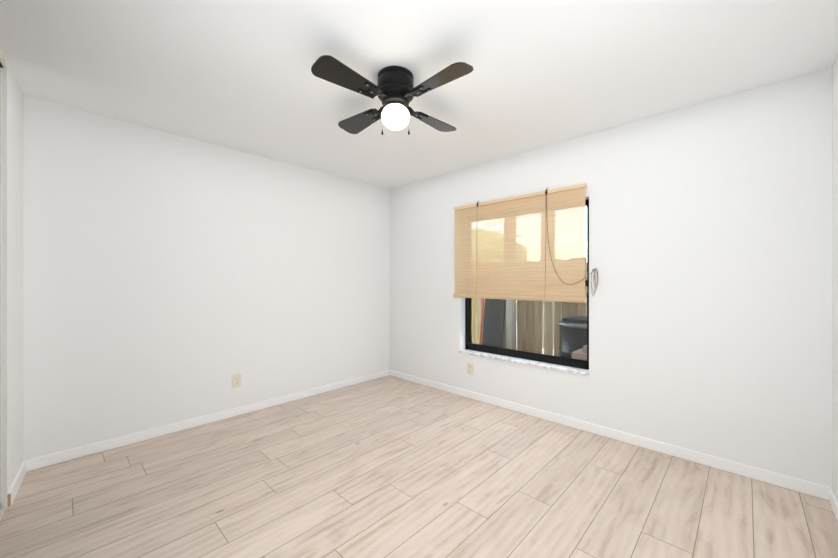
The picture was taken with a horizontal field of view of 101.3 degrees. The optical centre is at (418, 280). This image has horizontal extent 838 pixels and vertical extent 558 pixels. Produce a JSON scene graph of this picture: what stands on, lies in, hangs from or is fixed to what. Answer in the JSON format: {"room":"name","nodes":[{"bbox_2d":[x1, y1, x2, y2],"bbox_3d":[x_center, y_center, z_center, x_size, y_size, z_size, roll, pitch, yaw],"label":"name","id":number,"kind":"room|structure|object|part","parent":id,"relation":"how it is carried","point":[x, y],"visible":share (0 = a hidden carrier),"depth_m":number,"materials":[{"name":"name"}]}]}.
{"room":"empty bedroom","nodes":[
{"label":"empty bedroom","id":0,"kind":"room"},
{"bbox_2d":[0,60,23,507],"bbox_3d":[-1.357,0.009,0.654,0.300,2.660,4.350,0,0,-42],"label":"wall","id":1,"kind":"structure","parent":0,"point":[12,403],"depth_m":1.96,"materials":[{"name":"white paint"}]},
{"bbox_2d":[0,49,5,519],"bbox_3d":[-1.227,0.019,0.677,0.068,2.440,3.150,0,0,-42],"label":"mirrored closet doors","id":2,"kind":"structure","parent":1,"relation":"in","point":[2,65],"depth_m":1.85,"materials":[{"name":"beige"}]},
{"bbox_2d":[7,461,25,506],"bbox_3d":[-2.397,1.201,2.052,0.013,0.075,0.454,0,0,-42],"label":"baseboard","id":3,"kind":"structure","parent":1,"relation":"attached to","point":[15,486],"depth_m":2.00,"materials":[{"name":"white wood"}]},
{"bbox_2d":[23,95,388,459],"bbox_3d":[-1.666,0.008,3.278,0.150,2.660,3.950,0,0,44],"label":"wall","id":4,"kind":"structure","parent":0,"point":[169,278],"depth_m":2.82,"materials":[{"name":"white paint"}]},
{"bbox_2d":[24,370,387,471],"bbox_3d":[-1.499,1.200,3.332,0.017,0.075,3.165,0,0,44],"label":"baseboard","id":5,"kind":"structure","parent":4,"relation":"attached to","point":[66,455],"depth_m":2.81,"materials":[{"name":"white wood"}]},
{"bbox_2d":[232,373,240,387],"bbox_3d":[-1.673,0.918,3.156,0.008,0.120,0.078,0,0,44],"label":"outlet","id":6,"kind":"object","parent":4,"relation":"attached to","point":[236,380],"visible":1,"depth_m":3.15,"materials":[{"name":"beige plastic"}]},
{"bbox_2d":[0,375,837,557],"bbox_3d":[-0.267,1.288,1.812,4.200,0.100,3.750,0,0,44],"label":"floor","id":7,"kind":"structure","parent":0,"point":[389,466],"depth_m":1.98,"materials":[{"name":"brown wood"}]},
{"bbox_2d":[0,0,837,188],"bbox_3d":[-0.198,-1.262,1.883,4.200,0.120,3.950,0,0,44],"label":"ceiling","id":8,"kind":"structure","parent":0,"point":[236,75],"depth_m":1.90,"materials":[{"name":"white paint"}]},
{"bbox_2d":[311,55,472,134],"bbox_3d":[-0.138,-1.031,2.019,0.801,0.342,0.801,0,0,-1],"label":"ceiling fan","id":9,"kind":"object","parent":8,"relation":"hanging from","point":[395,90],"visible":1,"depth_m":1.93,"materials":[{"name":"black metal"}]},
{"bbox_3d":[-0.138,-0.956,2.019,0.165,0.129,0.165,0,0,44],"label":"globe","id":10,"kind":"part","parent":9,"relation":"part of"},
{"bbox_2d":[389,67,831,487],"bbox_3d":[1.148,0.008,3.191,4.050,2.660,0.200,0,0,44],"label":"wall","id":11,"kind":"structure","parent":0,"point":[710,260],"depth_m":2.38,"materials":[{"name":"white paint"}]},
{"bbox_2d":[467,362,472,374],"bbox_3d":[0.540,0.927,3.626,0.078,0.120,0.008,0,0,44],"label":"outlet","id":12,"kind":"object","parent":11,"relation":"attached to","point":[470,368],"visible":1,"depth_m":3.62,"materials":[{"name":"beige plastic"}]},
{"bbox_2d":[459,349,589,375],"bbox_3d":[0.955,0.766,3.308,1.320,0.026,0.127,0,0,44],"label":"window sill","id":13,"kind":"structure","parent":11,"relation":"attached to","point":[574,370],"depth_m":3.18,"materials":[{"name":"stone"}]},
{"bbox_2d":[465,199,588,369],"bbox_3d":[1.002,0.030,3.357,1.310,1.446,0.061,0,0,44],"label":"window","id":14,"kind":"structure","parent":11,"relation":"in","point":[551,359],"depth_m":3.26,"materials":[{"name":"black"}]},
{"bbox_2d":[453,183,597,302],"bbox_3d":[0.906,-0.324,3.240,1.439,1.010,0.061,0,0,44],"label":"window blind","id":15,"kind":"object","parent":14,"relation":"attached to","point":[530,247],"visible":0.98,"depth_m":3.17,"materials":[{"name":"brown wood"}]},
{"bbox_2d":[388,369,823,498],"bbox_3d":[0.963,1.200,3.219,3.744,0.075,0.017,0,0,44],"label":"baseboard","id":16,"kind":"structure","parent":11,"relation":"attached to","point":[798,485],"depth_m":2.53,"materials":[{"name":"white wood"}]},
{"bbox_2d":[832,54,837,500],"bbox_3d":[1.088,0.009,0.524,0.150,2.660,3.750,0,0,44],"label":"wall","id":17,"kind":"structure","parent":0,"point":[835,277],"depth_m":1.86,"materials":[{"name":"white paint"}]},
{"bbox_2d":[824,486,837,522],"bbox_3d":[1.032,1.202,0.585,0.013,0.075,3.660,0,0,44],"label":"baseboard","id":18,"kind":"structure","parent":17,"relation":"attached to","point":[829,495],"depth_m":1.87,"materials":[{"name":"white wood"}]},
{"label":"outside","id":19,"kind":"structure","parent":0,"visible":0},
{"bbox_2d":[516,310,561,354],"bbox_3d":[7.982,1.482,11.873,30.000,0.200,21.800,0,0,44],"label":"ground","id":20,"kind":"structure","parent":19,"point":[516,332],"depth_m":9.68,"materials":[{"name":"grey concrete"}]},
{"bbox_2d":[472,298,505,347],"bbox_3d":[0.904,0.442,5.135,0.661,1.918,0.496,0,0,44],"label":"panels","id":21,"kind":"object","parent":20,"relation":"on","point":[497,318],"depth_m":5.10,"materials":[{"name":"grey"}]},
{"bbox_2d":[472,257,586,355],"bbox_3d":[1.742,-0.338,4.633,10.076,3.450,0.168,0,0,44],"label":"fence","id":22,"kind":"object","parent":20,"relation":"on","point":[514,344],"depth_m":4.86,"materials":[{"name":"brown wood"}]},
{"bbox_2d":[542,302,553,347],"bbox_3d":[2.698,-1.058,7.100,3.968,4.894,4.082,0,0,44],"label":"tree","id":23,"kind":"object","parent":20,"relation":"on","point":[543,327],"depth_m":7.03,"materials":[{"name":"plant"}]},
{"bbox_2d":[558,316,586,357],"bbox_3d":[1.858,0.900,3.786,0.612,0.975,0.612,0,0,44],"label":"trash can","id":24,"kind":"object","parent":20,"relation":"on","point":[573,338],"depth_m":3.65,"materials":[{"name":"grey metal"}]},
{"bbox_2d":[572,345,586,360],"bbox_3d":[1.688,1.000,3.203,0.437,0.775,0.257,0,0,44],"label":"pavers","id":25,"kind":"object","parent":20,"relation":"on","point":[583,351],"depth_m":3.22,"materials":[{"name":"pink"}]}
]}

